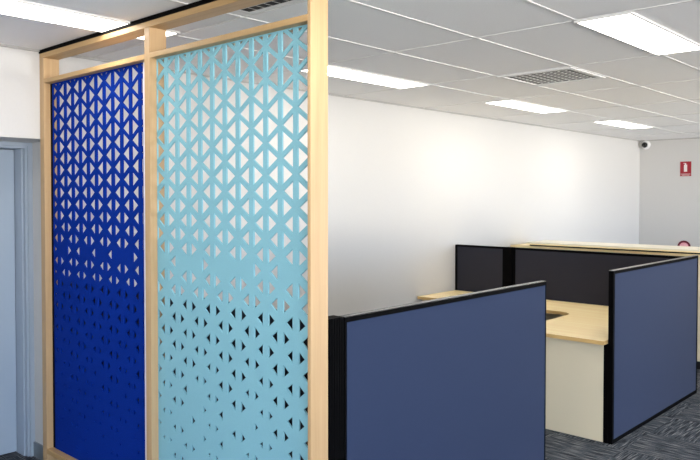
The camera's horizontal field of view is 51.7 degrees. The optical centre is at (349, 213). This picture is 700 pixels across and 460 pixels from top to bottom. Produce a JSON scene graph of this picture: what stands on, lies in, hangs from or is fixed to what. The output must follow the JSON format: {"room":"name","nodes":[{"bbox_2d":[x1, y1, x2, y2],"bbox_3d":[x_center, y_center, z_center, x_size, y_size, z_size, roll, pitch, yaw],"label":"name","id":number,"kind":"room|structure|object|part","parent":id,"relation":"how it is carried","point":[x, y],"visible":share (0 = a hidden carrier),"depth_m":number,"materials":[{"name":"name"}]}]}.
{"room":"open-plan office","nodes":[
{"label":"open-plan office","id":0,"kind":"room"},
{"bbox_2d":[0,46,639,444],"bbox_3d":[-0.755,0.280,6.382,0.650,2.700,15.550,1,2,43],"label":"wall","id":1,"kind":"structure","parent":0,"point":[407,186],"depth_m":7.18,"materials":[{"name":"paint"}]},
{"bbox_2d":[0,141,34,456],"bbox_3d":[-2.544,0.598,4.665,0.215,2.140,0.910,1,2,43],"label":"door","id":2,"kind":"structure","parent":1,"relation":"in","point":[17,379],"depth_m":4.93,"materials":[{"name":"blue paint"}]},
{"bbox_2d":[33,441,42,459],"bbox_3d":[-2.031,1.615,4.825,0.375,0.100,0.012,1,2,43],"label":"baseboard","id":3,"kind":"structure","parent":1,"relation":"attached to","point":[38,448],"depth_m":4.89,"materials":[{"name":"silver metal"}]},
{"bbox_2d":[0,44,699,140],"bbox_3d":[3.325,-1.006,3.843,8.750,0.014,13.710,1,2,43],"label":"trim","id":4,"kind":"structure","parent":1,"relation":"attached to","point":[1,45],"depth_m":6.98,"materials":[{"name":"grey metal"}]},
{"bbox_2d":[0,0,699,140],"bbox_3d":[2.536,-1.050,3.318,9.800,0.100,15.950,1,2,43],"label":"ceiling","id":5,"kind":"structure","parent":0,"point":[571,43],"depth_m":4.62,"materials":[{"name":"tile"}]},
{"bbox_2d":[0,0,179,39],"bbox_3d":[-1.464,-1.005,3.708,0.300,0.013,1.190,1,2,43],"label":"recessed light","id":6,"kind":"object","parent":5,"relation":"in","point":[23,9],"visible":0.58,"depth_m":3.67,"materials":[{"name":"white plastic"}]},
{"bbox_2d":[190,0,303,14],"bbox_3d":[-0.489,-0.999,3.239,0.600,0.003,0.600,1,2,43],"label":"ceiling vent","id":7,"kind":"object","parent":5,"relation":"in","point":[272,4],"visible":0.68,"depth_m":3.50,"materials":[{"name":"white"}]},
{"bbox_2d":[240,0,286,9],"bbox_3d":[-0.489,-0.999,3.239,0.530,0.001,0.530,1,2,43],"label":"grille","id":8,"kind":"object","parent":7,"relation":"attached to","point":[274,3],"depth_m":3.49,"materials":[{"name":"grey metal"}]},
{"bbox_2d":[301,64,429,88],"bbox_3d":[0.138,-1.046,5.571,0.300,0.013,1.190,1,2,43],"label":"recessed light","id":9,"kind":"object","parent":5,"relation":"in","point":[333,71],"visible":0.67,"depth_m":5.59,"materials":[{"name":"white plastic"}]},
{"bbox_2d":[90,0,699,136],"bbox_3d":[2.702,-0.995,3.167,8.750,0.006,15.550,1,2,43],"label":"grid","id":10,"kind":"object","parent":5,"relation":"attached to","point":[174,1],"depth_m":4.67,"materials":[{"name":"white metal"}]},
{"bbox_2d":[483,99,567,112],"bbox_3d":[1.810,-1.086,7.354,0.300,0.013,1.190,1,2,43],"label":"recessed light","id":11,"kind":"object","parent":5,"relation":"in","point":[511,103],"visible":1,"depth_m":7.31,"materials":[{"name":"white plastic"}]},
{"bbox_2d":[497,67,605,85],"bbox_3d":[1.544,-1.045,5.532,0.600,0.013,0.600,1,2,43],"label":"ceiling vent","id":12,"kind":"object","parent":5,"relation":"in","point":[566,74],"visible":1,"depth_m":5.53,"materials":[{"name":"white metal"}]},
{"bbox_2d":[507,69,593,83],"bbox_3d":[1.544,-1.046,5.532,0.530,0.004,0.530,1,2,43],"label":"grille","id":13,"kind":"object","parent":12,"relation":"attached to","point":[562,75],"depth_m":5.56,"materials":[{"name":"grey metal"}]},
{"bbox_2d":[593,120,653,128],"bbox_3d":[3.474,-1.125,9.145,0.300,0.013,1.190,1,2,43],"label":"recessed light","id":14,"kind":"object","parent":5,"relation":"in","point":[619,123],"visible":1,"depth_m":9.12,"materials":[{"name":"white plastic"}]},
{"bbox_2d":[574,12,699,55],"bbox_3d":[1.690,-1.013,4.127,0.300,0.013,1.190,1,2,43],"label":"recessed light","id":15,"kind":"object","parent":5,"relation":"in","point":[631,28],"visible":1,"depth_m":4.05,"materials":[{"name":"white plastic"}]},
{"bbox_2d":[639,141,650,149],"bbox_3d":[4.791,-1.114,11.747,0.160,0.150,0.100,1,2,43],"label":"security camera","id":16,"kind":"object","parent":5,"relation":"attached to","point":[645,145],"visible":1,"depth_m":11.73,"materials":[{"name":"grey plastic"}]},
{"bbox_2d":[0,369,699,459],"bbox_3d":[2.535,1.749,3.381,9.800,0.100,15.950,1,2,43],"label":"floor","id":17,"kind":"structure","parent":0,"point":[674,434],"depth_m":5.20,"materials":[{"name":"carpet"}]},
{"bbox_2d":[39,0,327,459],"bbox_3d":[-1.027,0.339,3.792,2.451,2.697,0.105,1,2,43],"label":"divider","id":18,"kind":"object","parent":17,"relation":"on","point":[67,423],"visible":1,"depth_m":3.57,"materials":[{"name":"blue"}]},
{"bbox_3d":[-1.906,0.347,4.605,0.057,2.645,0.101,1,2,43],"label":"post","id":19,"kind":"part","parent":18,"relation":"part of","materials":[{"name":"beige wood"}]},
{"bbox_3d":[-1.459,1.516,4.219,1.161,0.031,0.101,1,2,43],"label":"rail","id":20,"kind":"part","parent":18,"relation":"part of","materials":[{"name":"beige wood"}]},
{"bbox_3d":[-1.458,-0.820,4.166,1.161,0.027,0.101,1,2,43],"label":"rail","id":21,"kind":"part","parent":18,"relation":"part of","materials":[{"name":"beige wood"}]},
{"bbox_3d":[-1.481,0.347,4.205,1.050,2.306,0.008,1,2,43],"label":"blue panel","id":22,"kind":"part","parent":18,"relation":"part of","materials":[{"name":"fabric"}]},
{"bbox_3d":[-1.013,0.366,3.782,0.050,2.645,0.101,1,2,43],"label":"post","id":23,"kind":"part","parent":18,"relation":"part of","materials":[{"name":"beige wood"}]},
{"bbox_3d":[-0.566,-0.801,3.344,1.164,0.027,0.101,1,2,43],"label":"rail","id":24,"kind":"part","parent":18,"relation":"part of","materials":[{"name":"beige wood"}]},
{"bbox_3d":[-0.571,0.366,3.367,1.164,2.306,0.008,1,2,43],"label":"teal panel","id":25,"kind":"part","parent":18,"relation":"part of","materials":[{"name":"fabric"}]},
{"bbox_3d":[-0.132,0.385,2.970,0.019,2.645,0.101,1,2,43],"label":"post","id":26,"kind":"part","parent":18,"relation":"part of","materials":[{"name":"beige wood"}]},
{"bbox_2d":[62,282,307,459],"bbox_3d":[-0.999,1.055,3.897,2.378,1.262,0.040,1,2,43],"label":"cubicle partition","id":27,"kind":"structure","parent":17,"relation":"on","point":[260,317],"depth_m":3.52,"materials":[{"name":"black"}]},
{"bbox_2d":[417,290,607,442],"bbox_3d":[1.488,1.253,6.567,2.397,0.747,1.650,1,2,43],"label":"desk","id":28,"kind":"object","parent":17,"relation":"on","point":[576,333],"visible":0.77,"depth_m":5.39,"materials":[{"name":"beige wood"}]},
{"bbox_2d":[417,290,607,344],"bbox_3d":[1.486,0.894,6.560,2.393,0.028,1.650,1,2,43],"label":"countertop","id":29,"kind":"structure","parent":28,"relation":"on","point":[586,323],"depth_m":6.01,"materials":[{"name":"beige wood"}]},
{"bbox_3d":[2.030,1.129,7.173,2.300,0.469,0.020,1,2,43],"label":"modesty panel","id":30,"kind":"part","parent":28,"relation":"part of","materials":[{"name":"beige laminate"}]},
{"bbox_3d":[1.586,1.291,5.446,0.672,0.715,0.025,1,2,43],"label":"panel","id":31,"kind":"part","parent":28,"relation":"part of","materials":[{"name":"beige laminate"}]},
{"bbox_2d":[328,255,697,459],"bbox_3d":[1.504,1.036,4.805,0.068,1.262,4.772,1,2,43],"label":"cubicle partition","id":32,"kind":"object","parent":17,"relation":"on","point":[463,376],"depth_m":3.92,"materials":[{"name":"blue fabric"}]},
{"bbox_3d":[-0.081,1.074,3.087,0.066,1.262,0.098,1,2,43],"label":"corner post","id":33,"kind":"part","parent":32,"relation":"part of","materials":[{"name":"black"}]},
{"bbox_2d":[455,244,684,305],"bbox_3d":[2.062,0.988,7.195,2.408,1.251,0.060,1,2,43],"label":"cubicle partition","id":34,"kind":"object","parent":17,"relation":"on","point":[569,275],"depth_m":7.23,"materials":[{"name":"black fabric"}]},
{"bbox_3d":[1.670,0.979,7.556,0.093,1.251,0.060,1,2,43],"label":"joining post","id":35,"kind":"part","parent":34,"relation":"part of","materials":[{"name":"black metal"}]},
{"bbox_3d":[2.326,0.996,6.952,1.690,1.246,0.040,1,2,43],"label":"frame","id":36,"kind":"part","parent":34,"relation":"part of","materials":[{"name":"black"}]},
{"bbox_2d":[510,240,699,368],"bbox_3d":[3.999,0.994,7.266,5.135,1.237,0.510,1,2,43],"label":"desk","id":37,"kind":"object","parent":17,"relation":"on","point":[666,250],"depth_m":7.90,"materials":[{"name":"beige laminate"}]},
{"bbox_3d":[3.663,0.984,7.298,0.500,1.055,0.018,1,2,43],"label":"door","id":38,"kind":"part","parent":37,"relation":"part of","materials":[{"name":"beige laminate"}]},
{"bbox_2d":[639,138,699,246],"bbox_3d":[7.856,0.222,9.120,9.600,2.700,0.150,1,2,43],"label":"wall","id":39,"kind":"structure","parent":0,"point":[669,202],"depth_m":11.54,"materials":[{"name":"paint"}]},
{"bbox_2d":[677,241,690,246],"bbox_3d":[5.273,0.529,11.400,0.200,0.200,0.008,1,2,43],"label":"round sign","id":40,"kind":"object","parent":39,"relation":"attached to","point":[681,243],"visible":0.52,"depth_m":11.40,"materials":[{"name":"red"}]},
{"bbox_2d":[680,161,690,175],"bbox_3d":[5.283,-0.700,11.364,0.165,0.230,0.008,1,2,43],"label":"fire extinguisher sign","id":41,"kind":"object","parent":39,"relation":"attached to","point":[685,167],"visible":1,"depth_m":11.36,"materials":[{"name":"red plastic"}]}
]}

